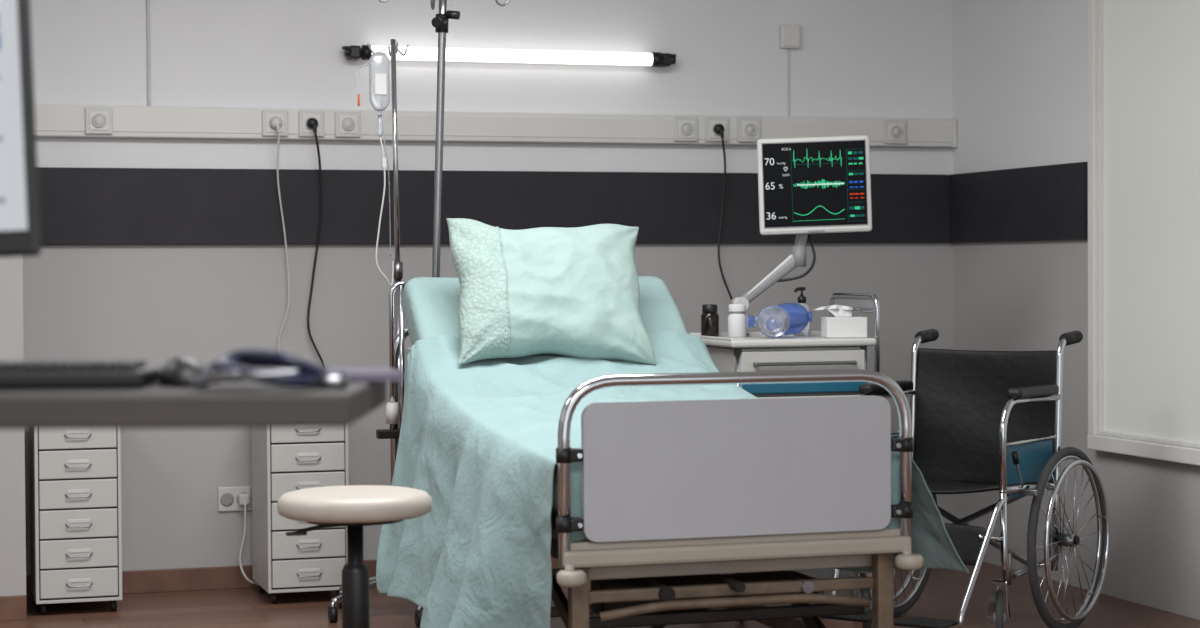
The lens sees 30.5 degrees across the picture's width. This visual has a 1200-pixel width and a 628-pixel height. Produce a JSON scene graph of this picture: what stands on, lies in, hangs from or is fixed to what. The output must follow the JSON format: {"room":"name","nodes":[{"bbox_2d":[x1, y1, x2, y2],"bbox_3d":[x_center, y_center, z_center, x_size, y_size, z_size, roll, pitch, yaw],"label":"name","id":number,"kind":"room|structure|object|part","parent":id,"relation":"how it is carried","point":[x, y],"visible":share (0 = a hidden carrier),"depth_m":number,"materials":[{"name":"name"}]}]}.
{"room":"hospital room","nodes":[
{"label":"hospital room","id":0,"kind":"room"},
{"bbox_2d":[0,256,25,595],"bbox_3d":[-3.198,-0.334,7.478,2.366,2.800,0.512,-1,1,-17],"label":"wall","id":1,"kind":"structure","parent":0,"point":[12,441],"depth_m":7.59,"materials":[{"name":"white paint"}]},
{"bbox_2d":[0,595,26,620],"bbox_3d":[-3.112,1.028,7.254,2.366,0.085,0.016,-1,1,-17],"label":"baseboard","id":2,"kind":"structure","parent":1,"relation":"attached to","point":[12,608],"depth_m":7.58,"materials":[{"name":"brown wood"}]},
{"bbox_2d":[23,0,952,574],"bbox_3d":[-1.505,-0.362,8.333,6.400,2.800,0.120,-1,1,-17],"label":"wall","id":3,"kind":"structure","parent":0,"point":[155,304],"depth_m":8.46,"materials":[{"name":"paint"}]},
{"bbox_2d":[146,0,150,105],"bbox_3d":[-1.684,-1.260,8.191,0.013,0.975,0.012,-1,1,-17],"label":"cable","id":4,"kind":"object","parent":3,"relation":"attached to","point":[147,1],"depth_m":8.19,"materials":[{"name":"grey plastic"}]},
{"bbox_2d":[218,486,250,511],"bbox_3d":[-1.375,0.700,8.300,0.125,0.092,0.058,-1,1,-17],"label":"wall socket","id":5,"kind":"object","parent":3,"relation":"attached to","point":[229,498],"visible":1,"depth_m":8.31,"materials":[{"name":"white plastic"}]},
{"bbox_2d":[239,503,257,585],"bbox_3d":[-1.319,0.868,8.259,0.069,0.310,0.050,0,1,22],"label":"cable","id":6,"kind":"object","parent":5,"relation":"attached to","point":[244,532],"visible":0.97,"depth_m":8.26,"materials":[{"name":"white plastic"}]},
{"bbox_2d":[277,132,289,368],"bbox_3d":[-1.193,-0.123,8.309,0.052,1.121,0.065,-1,1,-17],"label":"power cable","id":7,"kind":"object","parent":3,"relation":"attached to","point":[278,132],"visible":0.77,"depth_m":8.33,"materials":[{"name":"white plastic"}]},
{"bbox_2d":[26,557,557,598],"bbox_3d":[-0.331,0.984,8.650,3.780,0.085,0.016,-1,1,-17],"label":"baseboard","id":8,"kind":"structure","parent":3,"relation":"attached to","point":[223,577],"depth_m":8.27,"materials":[{"name":"brown wood"}]},
{"bbox_2d":[307,133,324,367],"bbox_3d":[-1.073,-0.124,8.347,0.071,1.123,0.068,-1,1,-17],"label":"power cable","id":9,"kind":"object","parent":3,"relation":"attached to","point":[315,134],"visible":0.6,"depth_m":8.36,"materials":[{"name":"black plastic"}]},
{"bbox_2d":[37,167,949,244],"bbox_3d":[-0.342,-0.416,8.616,3.760,0.285,0.025,-1,1,-17],"label":"trim band","id":10,"kind":"object","parent":3,"relation":"attached to","point":[78,206],"visible":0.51,"depth_m":8.48,"materials":[{"name":"black paint"}]},
{"bbox_2d":[35,104,956,147],"bbox_3d":[-0.330,-0.731,8.602,3.783,0.122,0.050,-1,1,-17],"label":"wall rail","id":11,"kind":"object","parent":3,"relation":"attached to","point":[57,121],"depth_m":8.54,"materials":[{"name":"white plastic"}]},
{"bbox_2d":[85,107,112,133],"bbox_3d":[-1.845,-0.712,8.101,0.098,0.098,0.023,-1,1,-17],"label":"wall socket","id":12,"kind":"object","parent":11,"relation":"in","point":[98,120],"depth_m":8.10,"materials":[{"name":"white plastic"}]},
{"bbox_2d":[262,110,287,135],"bbox_3d":[-1.219,-0.719,8.279,0.098,0.098,0.054,-1,1,-17],"label":"wall socket","id":13,"kind":"object","parent":11,"relation":"in","point":[273,121],"depth_m":8.29,"materials":[{"name":"white plastic"}]},
{"bbox_2d":[298,111,323,136],"bbox_3d":[-1.088,-0.721,8.319,0.098,0.098,0.054,-1,1,-17],"label":"wall socket","id":14,"kind":"object","parent":11,"relation":"in","point":[310,122],"depth_m":8.33,"materials":[{"name":"white plastic"}]},
{"bbox_2d":[335,111,360,136],"bbox_3d":[-0.959,-0.723,8.375,0.098,0.098,0.023,-1,1,-17],"label":"wall socket","id":15,"kind":"object","parent":11,"relation":"in","point":[347,123],"depth_m":8.37,"materials":[{"name":"white plastic"}]},
{"bbox_2d":[674,117,697,140],"bbox_3d":[0.345,-0.738,8.779,0.098,0.098,0.023,-1,1,-17],"label":"wall socket","id":16,"kind":"object","parent":11,"relation":"in","point":[685,128],"depth_m":8.77,"materials":[{"name":"white plastic"}]},
{"bbox_2d":[705,117,728,141],"bbox_3d":[0.476,-0.740,8.803,0.098,0.098,0.054,-1,1,-17],"label":"wall socket","id":17,"kind":"object","parent":11,"relation":"in","point":[717,128],"depth_m":8.81,"materials":[{"name":"white plastic"}]},
{"bbox_2d":[738,118,760,141],"bbox_3d":[0.603,-0.742,8.859,0.098,0.098,0.023,-1,1,-17],"label":"wall socket","id":18,"kind":"object","parent":11,"relation":"in","point":[749,129],"depth_m":8.85,"materials":[{"name":"white plastic"}]},
{"bbox_2d":[884,120,905,143],"bbox_3d":[1.217,-0.749,9.049,0.098,0.098,0.023,-1,1,-17],"label":"wall socket","id":19,"kind":"object","parent":11,"relation":"in","point":[894,130],"depth_m":9.04,"materials":[{"name":"white plastic"}]},
{"bbox_2d":[342,45,675,66],"bbox_3d":[-0.341,-1.003,8.572,1.340,0.058,0.089,-1,1,-17],"label":"wall lamp","id":20,"kind":"object","parent":3,"relation":"attached to","point":[653,59],"visible":0.99,"depth_m":8.54,"materials":[{"name":"white plastic"}]},
{"bbox_2d":[718,138,732,299],"bbox_3d":[0.552,0.010,8.615,0.050,1.422,0.468,-1,1,-17],"label":"power cable","id":21,"kind":"object","parent":3,"relation":"attached to","point":[723,146],"visible":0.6,"depth_m":8.81,"materials":[{"name":"black plastic"}]},
{"bbox_2d":[788,49,789,116],"bbox_3d":[0.769,-0.945,8.957,0.011,0.285,0.008,-1,1,-17],"label":"cable","id":22,"kind":"object","parent":3,"relation":"attached to","point":[788,49],"depth_m":8.95,"materials":[{"name":"grey plastic"}]},
{"bbox_2d":[779,24,800,48],"bbox_3d":[0.773,-1.127,8.942,0.085,0.095,0.037,-1,1,-17],"label":"junction box","id":23,"kind":"object","parent":3,"relation":"attached to","point":[789,35],"depth_m":8.93,"materials":[{"name":"white plastic"}]},
{"bbox_2d":[0,562,1199,627],"bbox_3d":[-0.118,1.171,3.912,6.600,0.100,9.600,-1,1,-17],"label":"floor","id":24,"kind":"structure","parent":0,"point":[942,596],"depth_m":7.77,"materials":[{"name":"brown wood"}]},
{"bbox_2d":[29,429,121,614],"bbox_3d":[-1.877,0.700,7.866,0.295,0.700,0.408,-1,1,-17],"label":"base cabinet","id":25,"kind":"object","parent":24,"relation":"on","point":[75,474],"visible":0.93,"depth_m":7.69,"materials":[{"name":"white metal"}]},
{"bbox_3d":[-1.826,0.421,7.691,0.265,0.098,0.022,-1,1,-17],"label":"drawer","id":26,"kind":"part","parent":25,"relation":"part of","materials":[{"name":"white metal"}]},
{"bbox_3d":[-1.821,0.426,7.674,0.095,0.015,0.018,-1,1,-17],"label":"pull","id":27,"kind":"part","parent":25,"relation":"part of","materials":[{"name":"metal"}]},
{"bbox_3d":[-1.820,0.530,7.676,0.095,0.015,0.018,-1,1,-17],"label":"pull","id":28,"kind":"part","parent":25,"relation":"part of","materials":[{"name":"metal"}]},
{"bbox_3d":[-1.823,0.411,7.679,0.075,0.012,0.003,-1,1,-17],"label":"label plate","id":29,"kind":"part","parent":25,"relation":"part of","materials":[{"name":"white plastic"}]},
{"bbox_3d":[-1.822,0.515,7.681,0.075,0.012,0.003,-1,1,-17],"label":"label plate","id":30,"kind":"part","parent":25,"relation":"part of","materials":[{"name":"white plastic"}]},
{"bbox_3d":[-1.821,0.619,7.683,0.075,0.012,0.003,-1,1,-17],"label":"label plate","id":31,"kind":"part","parent":25,"relation":"part of","materials":[{"name":"white paper"}]},
{"bbox_3d":[-1.826,0.525,7.693,0.265,0.098,0.022,-1,1,-17],"label":"drawer","id":32,"kind":"part","parent":25,"relation":"part of","materials":[{"name":"white metal"}]},
{"bbox_3d":[-1.825,0.629,7.695,0.265,0.098,0.022,-1,1,-17],"label":"drawer","id":33,"kind":"part","parent":25,"relation":"part of","materials":[{"name":"white metal"}]},
{"bbox_3d":[-1.820,0.634,7.678,0.095,0.015,0.018,-1,1,-17],"label":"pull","id":34,"kind":"part","parent":25,"relation":"part of","materials":[{"name":"metal"}]},
{"bbox_3d":[-1.824,0.733,7.697,0.265,0.098,0.022,-1,1,-17],"label":"drawer","id":35,"kind":"part","parent":25,"relation":"part of","materials":[{"name":"white metal"}]},
{"bbox_3d":[-1.819,0.739,7.681,0.095,0.015,0.018,-1,1,-17],"label":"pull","id":36,"kind":"part","parent":25,"relation":"part of","materials":[{"name":"metal"}]},
{"bbox_3d":[-1.819,0.843,7.683,0.095,0.015,0.018,-1,1,-17],"label":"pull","id":37,"kind":"part","parent":25,"relation":"part of","materials":[{"name":"metal"}]},
{"bbox_3d":[-1.821,0.723,7.686,0.075,0.012,0.003,-1,1,-17],"label":"label plate","id":38,"kind":"part","parent":25,"relation":"part of","materials":[{"name":"white plastic"}]},
{"bbox_3d":[-1.820,0.827,7.688,0.075,0.012,0.003,-1,1,-17],"label":"label plate","id":39,"kind":"part","parent":25,"relation":"part of","materials":[{"name":"white plastic"}]},
{"bbox_3d":[-1.820,0.932,7.690,0.075,0.012,0.003,-1,1,-17],"label":"label plate","id":40,"kind":"part","parent":25,"relation":"part of","materials":[{"name":"white plastic"}]},
{"bbox_3d":[-1.824,0.837,7.699,0.265,0.098,0.022,-1,1,-17],"label":"drawer","id":41,"kind":"part","parent":25,"relation":"part of","materials":[{"name":"white metal"}]},
{"bbox_3d":[-1.823,0.941,7.701,0.265,0.098,0.022,-1,1,-17],"label":"drawer","id":42,"kind":"part","parent":25,"relation":"part of","materials":[{"name":"white metal"}]},
{"bbox_3d":[-1.818,0.947,7.685,0.095,0.015,0.018,-1,1,-17],"label":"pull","id":43,"kind":"part","parent":25,"relation":"part of","materials":[{"name":"metal"}]},
{"bbox_2d":[0,381,386,428],"bbox_3d":[-1.056,0.621,2.962,1.500,1.049,0.500,0,1,0],"label":"desk","id":44,"kind":"object","parent":24,"relation":"on","point":[243,404],"visible":0.67,"depth_m":2.70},
{"bbox_2d":[0,0,40,256],"bbox_3d":[-1.036,-0.203,3.083,0.534,0.594,0.165,0,1,0],"label":"computer monitor","id":45,"kind":"object","parent":44,"relation":"on","point":[20,235],"visible":1,"depth_m":3.00,"materials":[{"name":"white plastic"}]},
{"bbox_2d":[0,360,159,387],"bbox_3d":[-0.760,0.079,2.891,0.340,0.031,0.120,0,1,0],"label":"keyboard","id":46,"kind":"object","parent":44,"relation":"on","point":[60,373],"visible":1,"depth_m":2.83,"materials":[{"name":"black plastic"}]},
{"bbox_2d":[158,357,202,385],"bbox_3d":[-0.555,0.075,2.921,0.062,0.037,0.110,-1,1,-20],"label":"computer mouse","id":47,"kind":"object","parent":44,"relation":"on","point":[174,372],"visible":0.87,"depth_m":2.88,"materials":[{"name":"black plastic"}]},
{"bbox_2d":[185,348,348,387],"bbox_3d":[-0.422,0.070,2.808,0.198,0.050,0.181,0,1,0],"label":"stethoscope","id":48,"kind":"object","parent":44,"relation":"on","point":[238,365],"visible":1,"depth_m":2.79,"materials":[{"name":"rubber"}]},
{"bbox_2d":[280,365,403,381],"bbox_3d":[-0.365,0.084,3.065,0.162,0.016,0.199,-1,1,-12],"label":"notepad","id":49,"kind":"object","parent":44,"relation":"on","point":[370,373],"visible":0.48,"depth_m":2.98,"materials":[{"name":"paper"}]},
{"bbox_2d":[251,427,348,603],"bbox_3d":[-1.103,0.691,8.092,0.295,0.700,0.408,-1,1,-17],"label":"base cabinet","id":50,"kind":"object","parent":24,"relation":"on","point":[284,460],"visible":0.74,"depth_m":7.92,"materials":[{"name":"white metal"}]},
{"bbox_3d":[-1.052,0.412,7.917,0.265,0.098,0.022,-1,1,-17],"label":"drawer","id":51,"kind":"part","parent":50,"relation":"part of","materials":[{"name":"white metal"}]},
{"bbox_3d":[-1.047,0.417,7.900,0.095,0.015,0.018,-1,1,-17],"label":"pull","id":52,"kind":"part","parent":50,"relation":"part of","materials":[{"name":"metal"}]},
{"bbox_3d":[-1.047,0.521,7.902,0.095,0.015,0.018,-1,1,-17],"label":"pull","id":53,"kind":"part","parent":50,"relation":"part of","materials":[{"name":"metal"}]},
{"bbox_3d":[-1.052,0.516,7.919,0.265,0.098,0.022,-1,1,-17],"label":"drawer","id":54,"kind":"part","parent":50,"relation":"part of","materials":[{"name":"white metal"}]},
{"bbox_3d":[-1.051,0.620,7.921,0.265,0.098,0.022,-1,1,-17],"label":"drawer","id":55,"kind":"part","parent":50,"relation":"part of","materials":[{"name":"white metal"}]},
{"bbox_3d":[-1.051,0.724,7.923,0.265,0.098,0.022,-1,1,-17],"label":"drawer","id":56,"kind":"part","parent":50,"relation":"part of","materials":[{"name":"white metal"}]},
{"bbox_3d":[-1.050,0.828,7.925,0.265,0.098,0.022,-1,1,-17],"label":"drawer","id":57,"kind":"part","parent":50,"relation":"part of","materials":[{"name":"white metal"}]},
{"bbox_3d":[-1.048,0.506,7.907,0.075,0.012,0.003,-1,1,-17],"label":"label plate","id":58,"kind":"part","parent":50,"relation":"part of","materials":[{"name":"white plastic"}]},
{"bbox_3d":[-1.048,0.610,7.909,0.075,0.012,0.003,-1,1,-17],"label":"label plate","id":59,"kind":"part","parent":50,"relation":"part of","materials":[{"name":"white paper"}]},
{"bbox_3d":[-1.049,0.932,7.927,0.265,0.098,0.022,-1,1,-17],"label":"drawer","id":60,"kind":"part","parent":50,"relation":"part of","materials":[{"name":"white metal"}]},
{"bbox_3d":[-1.045,0.834,7.909,0.095,0.015,0.018,-1,1,-17],"label":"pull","id":61,"kind":"part","parent":50,"relation":"part of","materials":[{"name":"metal"}]},
{"bbox_3d":[-1.044,0.938,7.911,0.095,0.015,0.018,-1,1,-17],"label":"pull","id":62,"kind":"part","parent":50,"relation":"part of","materials":[{"name":"metal"}]},
{"bbox_3d":[-1.046,0.818,7.913,0.075,0.012,0.003,-1,1,-17],"label":"label plate","id":63,"kind":"part","parent":50,"relation":"part of","materials":[{"name":"white plastic"}]},
{"bbox_3d":[-1.046,0.922,7.916,0.075,0.012,0.003,-1,1,-17],"label":"label plate","id":64,"kind":"part","parent":50,"relation":"part of","materials":[{"name":"white plastic"}]},
{"bbox_2d":[277,485,431,627],"bbox_3d":[-0.607,0.763,5.440,0.536,0.659,0.512,-1,1,-17],"label":"stool","id":65,"kind":"object","parent":24,"relation":"on","point":[354,507],"visible":1,"depth_m":5.33,"materials":[{"name":"white leather"}]},
{"bbox_3d":[-0.674,0.524,5.375,0.164,0.026,0.013,-1,1,-28],"label":"height lever","id":66,"kind":"part","parent":65,"relation":"part of","materials":[{"name":"black plastic"}]},
{"bbox_2d":[277,485,431,522],"bbox_3d":[-0.603,0.465,5.413,0.380,0.061,0.380,-1,1,-17],"label":"seat cushion","id":67,"kind":"object","parent":65,"relation":"on","point":[349,503],"depth_m":5.28,"materials":[{"name":"beige leather"}]},
{"bbox_3d":[-0.603,0.501,5.414,0.250,0.014,0.250,-1,1,-17],"label":"seat plate","id":68,"kind":"part","parent":65,"relation":"part of","materials":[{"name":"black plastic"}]},
{"bbox_2d":[328,39,419,626],"bbox_3d":[-0.692,0.048,7.626,0.537,2.000,0.550,-1,1,-17],"label":"stand","id":69,"kind":"object","parent":24,"relation":"on","point":[398,266],"visible":0.48,"depth_m":7.62,"materials":[{"name":"silver metal"}]},
{"bbox_3d":[-0.805,0.955,7.583,0.273,0.071,0.021,-1,1,-37],"label":"leg","id":70,"kind":"part","parent":69,"relation":"part of","materials":[{"name":"silver metal"}]},
{"bbox_3d":[-0.808,0.951,7.743,0.273,0.072,0.022,0,1,35],"label":"leg","id":71,"kind":"part","parent":69,"relation":"part of","materials":[{"name":"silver metal"}]},
{"bbox_2d":[356,47,393,285],"bbox_3d":[-0.775,-0.507,7.583,0.131,0.824,0.046,-1,1,-17],"label":"bag","id":72,"kind":"object","parent":69,"relation":"hanging from","point":[379,63],"visible":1,"depth_m":7.57,"materials":[{"name":"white plastic"}]},
{"bbox_2d":[376,0,968,627],"bbox_3d":[-0.029,-0.026,6.539,1.289,2.185,2.387,-1,1,-21],"label":"hospital bed","id":73,"kind":"object","parent":24,"relation":"on","point":[650,485],"visible":0.97,"depth_m":5.62,"materials":[{"name":"teal fabric"}]},
{"bbox_3d":[-0.658,0.152,7.327,0.089,0.524,0.018,-1,1,-17],"label":"rod","id":74,"kind":"part","parent":73,"relation":"part of","materials":[{"name":"silver metal"}]},
{"bbox_3d":[-0.658,0.229,7.329,0.017,0.650,0.017,-1,1,-17],"label":"rod","id":75,"kind":"part","parent":73,"relation":"part of","materials":[{"name":"silver metal"}]},
{"bbox_3d":[-0.270,0.288,7.513,0.800,0.360,0.018,-1,1,-17],"label":"headboard panel","id":76,"kind":"part","parent":73,"relation":"part of","materials":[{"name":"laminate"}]},
{"bbox_3d":[-0.538,-0.980,7.364,0.036,0.050,0.060,0,1,20],"label":"rod clamp knob","id":77,"kind":"part","parent":73,"relation":"part of","materials":[{"name":"black plastic"}]},
{"bbox_3d":[-0.539,-0.278,7.409,0.028,1.660,0.070,1,2,43],"label":"infusion rod","id":78,"kind":"part","parent":73,"relation":"part of","materials":[{"name":"metal"}]},
{"bbox_3d":[-0.493,-1.006,7.398,0.044,0.033,0.028,0,1,13],"label":"rod clamp knob","id":79,"kind":"part","parent":73,"relation":"part of","materials":[{"name":"black plastic"}]},
{"bbox_3d":[0.052,0.180,6.469,0.904,0.605,1.860,-1,1,-17],"label":"mattress","id":80,"kind":"part","parent":73,"relation":"part of","materials":[{"name":"teal fabric"}]},
{"bbox_2d":[446,218,655,364],"bbox_3d":[-0.157,-0.073,6.961,0.643,0.466,0.309,-1,1,-13],"label":"pillow","id":81,"kind":"object","parent":73,"relation":"on","point":[575,291],"visible":1,"depth_m":6.88,"materials":[{"name":"fabric"}]},
{"bbox_3d":[-0.074,0.627,5.371,0.024,0.032,0.024,-1,1,-17],"label":"bumper stem","id":82,"kind":"part","parent":73,"relation":"part of","materials":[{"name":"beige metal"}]},
{"bbox_3d":[-0.340,0.587,6.397,0.035,0.050,2.060,-1,1,-17],"label":"rail","id":83,"kind":"part","parent":73,"relation":"part of","materials":[{"name":"beige metal"}]},
{"bbox_3d":[-0.052,0.819,5.444,0.045,0.400,0.045,-1,1,-17],"label":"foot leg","id":84,"kind":"part","parent":73,"relation":"part of","materials":[{"name":"beige metal"}]},
{"bbox_2d":[376,330,968,627],"bbox_3d":[0.100,0.489,6.316,1.318,0.843,1.617,-1,1,-17],"label":"bedspread","id":85,"kind":"object","parent":73,"relation":"on","point":[480,437],"depth_m":5.81,"materials":[{"name":"teal fabric"}]},
{"bbox_3d":[0.349,0.384,5.517,0.820,0.342,0.022,-1,1,-17],"label":"footboard panel","id":86,"kind":"part","parent":73,"relation":"part of","materials":[{"name":"plastic"}]},
{"bbox_3d":[0.350,0.595,5.520,0.930,0.042,0.045,-1,1,-17],"label":"foot cross rail","id":87,"kind":"part","parent":73,"relation":"part of","materials":[{"name":"beige metal"}]},
{"bbox_3d":[0.414,0.864,6.542,0.040,0.045,1.800,-1,1,-17],"label":"rail","id":88,"kind":"part","parent":73,"relation":"part of","materials":[{"name":"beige metal"}]},
{"bbox_3d":[0.731,0.810,5.686,0.045,0.400,0.045,-1,1,-17],"label":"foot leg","id":89,"kind":"part","parent":73,"relation":"part of","materials":[{"name":"beige metal"}]},
{"bbox_3d":[0.786,0.617,5.637,0.024,0.032,0.024,-1,1,-17],"label":"bumper stem","id":90,"kind":"part","parent":73,"relation":"part of","materials":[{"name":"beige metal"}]},
{"bbox_2d":[690,293,879,622],"bbox_3d":[0.642,0.485,7.672,0.552,1.109,0.473,-1,1,-17],"label":"trolley","id":91,"kind":"object","parent":24,"relation":"on","point":[757,351],"visible":0.17,"depth_m":7.48,"materials":[{"name":"white metal"}]},
{"bbox_2d":[701,304,718,336],"bbox_3d":[0.387,0.024,7.753,0.064,0.115,0.064,-1,1,-17],"label":"medicine bottle","id":92,"kind":"object","parent":91,"relation":"on","point":[709,316],"visible":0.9,"depth_m":7.73,"materials":[{"name":"brown glass"}]},
{"bbox_2d":[728,304,746,337],"bbox_3d":[0.481,0.024,7.720,0.066,0.116,0.066,-1,1,-17],"label":"medicine bottle","id":93,"kind":"object","parent":91,"relation":"on","point":[737,328],"visible":1,"depth_m":7.69,"materials":[{"name":"white plastic"}]},
{"bbox_3d":[0.467,0.517,7.424,0.026,0.818,0.026,-1,1,-17],"label":"corner post","id":94,"kind":"part","parent":91,"relation":"part of","materials":[{"name":"silver metal"}]},
{"bbox_2d":[746,303,811,337],"bbox_3d":[0.638,0.021,7.628,0.236,0.118,0.177,-1,1,-28],"label":"manual resuscitator","id":95,"kind":"object","parent":91,"relation":"on","point":[774,321],"visible":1,"depth_m":7.56,"materials":[{"name":"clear plastic"}]},
{"bbox_2d":[757,305,789,337],"bbox_3d":[0.597,0.026,7.561,0.114,0.112,0.036,0,1,3],"label":"mask","id":96,"kind":"object","parent":95,"relation":"on","point":[773,312],"depth_m":7.54,"materials":[{"name":"clear plastic"}]},
{"bbox_2d":[730,135,871,336],"bbox_3d":[0.705,-0.274,7.760,0.506,0.706,0.136,0,1,13],"label":"patient monitor","id":97,"kind":"object","parent":91,"relation":"on","point":[807,186],"visible":0.97,"depth_m":7.71,"materials":[{"name":"metal"}]},
{"bbox_3d":[0.601,-0.116,7.804,0.225,0.179,0.034,0,1,6],"label":"arm","id":98,"kind":"part","parent":97,"relation":"part of","materials":[{"name":"grey plastic"}]},
{"bbox_3d":[0.601,-0.134,7.802,0.172,0.153,0.026,0,1,5],"label":"arm","id":99,"kind":"part","parent":97,"relation":"part of","materials":[{"name":"white plastic"}]},
{"bbox_2d":[793,287,810,335],"bbox_3d":[0.716,-0.009,7.812,0.066,0.174,0.063,-1,1,-17],"label":"hand sanitizer bottle","id":100,"kind":"object","parent":91,"relation":"on","point":[801,299],"visible":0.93,"depth_m":7.80,"materials":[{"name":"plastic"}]},
{"bbox_3d":[0.707,-0.086,7.804,0.049,0.020,0.012,-1,1,-37],"label":"pump spout","id":101,"kind":"part","parent":100,"relation":"part of","materials":[{"name":"black plastic"}]},
{"bbox_3d":[0.689,0.171,7.471,0.450,0.093,0.022,-1,1,-17],"label":"drawer","id":102,"kind":"part","parent":91,"relation":"part of","materials":[{"name":"white metal"}]},
{"bbox_3d":[0.690,0.248,7.472,0.450,0.038,0.022,-1,1,-17],"label":"drawer","id":103,"kind":"part","parent":91,"relation":"part of","materials":[{"name":"blue plastic"}]},
{"bbox_3d":[0.698,0.168,7.444,0.370,0.012,0.016,-1,1,-17],"label":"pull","id":104,"kind":"part","parent":91,"relation":"part of","materials":[{"name":"metal"}]},
{"bbox_3d":[0.690,0.339,7.474,0.450,0.118,0.022,-1,1,-17],"label":"drawer","id":105,"kind":"part","parent":91,"relation":"part of","materials":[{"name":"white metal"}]},
{"bbox_2d":[813,305,866,337],"bbox_3d":[0.824,0.025,7.605,0.181,0.113,0.110,0,1,-5],"label":"tissue box","id":106,"kind":"object","parent":91,"relation":"on","point":[843,325],"visible":1,"depth_m":7.56,"materials":[{"name":"white cardboard"}]},
{"bbox_3d":[0.892,-0.038,7.744,0.006,0.030,0.340,-1,1,-17],"label":"guard plate","id":107,"kind":"part","parent":91,"relation":"part of","materials":[{"name":"grey plastic"}]},
{"bbox_3d":[0.894,0.132,7.743,0.020,0.410,0.410,-1,1,-17],"label":"push handle","id":108,"kind":"part","parent":91,"relation":"part of","materials":[{"name":"silver metal"}]},
{"bbox_3d":[0.906,0.511,7.560,0.026,0.818,0.026,-1,1,-17],"label":"corner post","id":109,"kind":"part","parent":91,"relation":"part of","materials":[{"name":"silver metal"}]},
{"bbox_2d":[820,329,1109,627],"bbox_3d":[1.154,0.554,7.205,0.711,0.986,1.029,0,1,35],"label":"wheelchair","id":110,"kind":"object","parent":24,"relation":"on","point":[982,421],"visible":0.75,"depth_m":7.31,"materials":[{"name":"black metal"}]},
{"bbox_3d":[1.096,0.453,7.585,0.022,0.774,0.162,0,1,35],"label":"post","id":111,"kind":"part","parent":110,"relation":"part of","materials":[{"name":"silver metal"}]},
{"bbox_3d":[1.266,0.846,6.940,0.052,0.014,0.030,0,1,35],"label":"caster crown","id":112,"kind":"part","parent":110,"relation":"part of","materials":[{"name":"silver metal"}]},
{"bbox_3d":[1.282,0.801,6.928,0.028,0.100,0.028,0,1,35],"label":"caster stem","id":113,"kind":"part","parent":110,"relation":"part of","materials":[{"name":"metal"}]},
{"bbox_3d":[1.310,0.454,6.934,0.020,0.043,0.033,0,1,35],"label":"brake knob","id":114,"kind":"part","parent":110,"relation":"part of","materials":[{"name":"black plastic"}]},
{"bbox_3d":[1.326,0.505,6.957,0.006,0.094,0.059,0,1,35],"label":"brake lever","id":115,"kind":"part","parent":110,"relation":"part of","materials":[{"name":"metal"}]},
{"bbox_3d":[1.370,0.693,7.053,0.022,0.290,0.392,0,1,35],"label":"post","id":116,"kind":"part","parent":110,"relation":"part of","materials":[{"name":"silver metal"}]},
{"bbox_3d":[1.383,0.558,7.071,0.022,0.042,0.421,0,1,35],"label":"seat rail","id":117,"kind":"part","parent":110,"relation":"part of","materials":[{"name":"silver metal"}]},
{"bbox_3d":[1.493,0.734,7.231,0.012,0.160,0.060,0,1,35],"label":"axle plate","id":118,"kind":"part","parent":110,"relation":"part of","materials":[{"name":"metal"}]},
{"bbox_3d":[1.531,0.456,7.283,0.022,0.774,0.162,0,1,35],"label":"post","id":119,"kind":"part","parent":110,"relation":"part of","materials":[{"name":"silver metal"}]},
{"bbox_2d":[952,0,1199,619],"bbox_3d":[2.892,-0.315,4.816,0.120,2.800,9.600,-1,1,-17],"label":"wall","id":120,"kind":"structure","parent":0,"point":[1020,67],"depth_m":8.41,"materials":[{"name":"paint"}]},
{"bbox_2d":[950,162,1087,242],"bbox_3d":[1.632,-0.428,8.638,0.025,0.285,1.110,-1,1,-17],"label":"trim band","id":121,"kind":"object","parent":120,"relation":"attached to","point":[1047,202],"visible":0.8,"depth_m":8.57,"materials":[{"name":"black paint"}]},
{"bbox_2d":[1087,0,1097,434],"bbox_3d":[1.808,-0.564,8.021,0.046,2.010,0.044,-1,1,-17],"label":"frame","id":122,"kind":"object","parent":120,"relation":"attached to","point":[1091,4],"visible":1,"depth_m":8.01,"materials":[{"name":"white"}]},
{"bbox_2d":[1097,0,1103,432],"bbox_3d":[1.822,-0.564,7.993,0.030,2.000,0.020,-1,1,-17],"label":"bead","id":123,"kind":"object","parent":120,"relation":"attached to","point":[1100,3],"visible":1,"depth_m":7.99},
{"bbox_2d":[1087,434,1199,465],"bbox_3d":[2.134,0.487,7.010,0.050,0.055,2.210,-1,1,-17],"label":"frame","id":124,"kind":"object","parent":120,"relation":"attached to","point":[1159,451],"visible":1,"depth_m":7.68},
{"bbox_2d":[1098,431,1199,448],"bbox_3d":[2.138,0.451,7.011,0.028,0.016,2.110,-1,1,-17],"label":"bead","id":125,"kind":"object","parent":124,"relation":"on","point":[1105,433],"visible":1,"depth_m":7.67},
{"bbox_2d":[1104,0,1199,442],"bbox_3d":[2.142,-0.545,6.993,0.012,2.060,2.150,-1,1,-17],"label":"window blind","id":126,"kind":"object","parent":120,"relation":"attached to","point":[1152,47],"visible":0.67,"depth_m":7.68,"materials":[{"name":"white fabric"}]}
]}

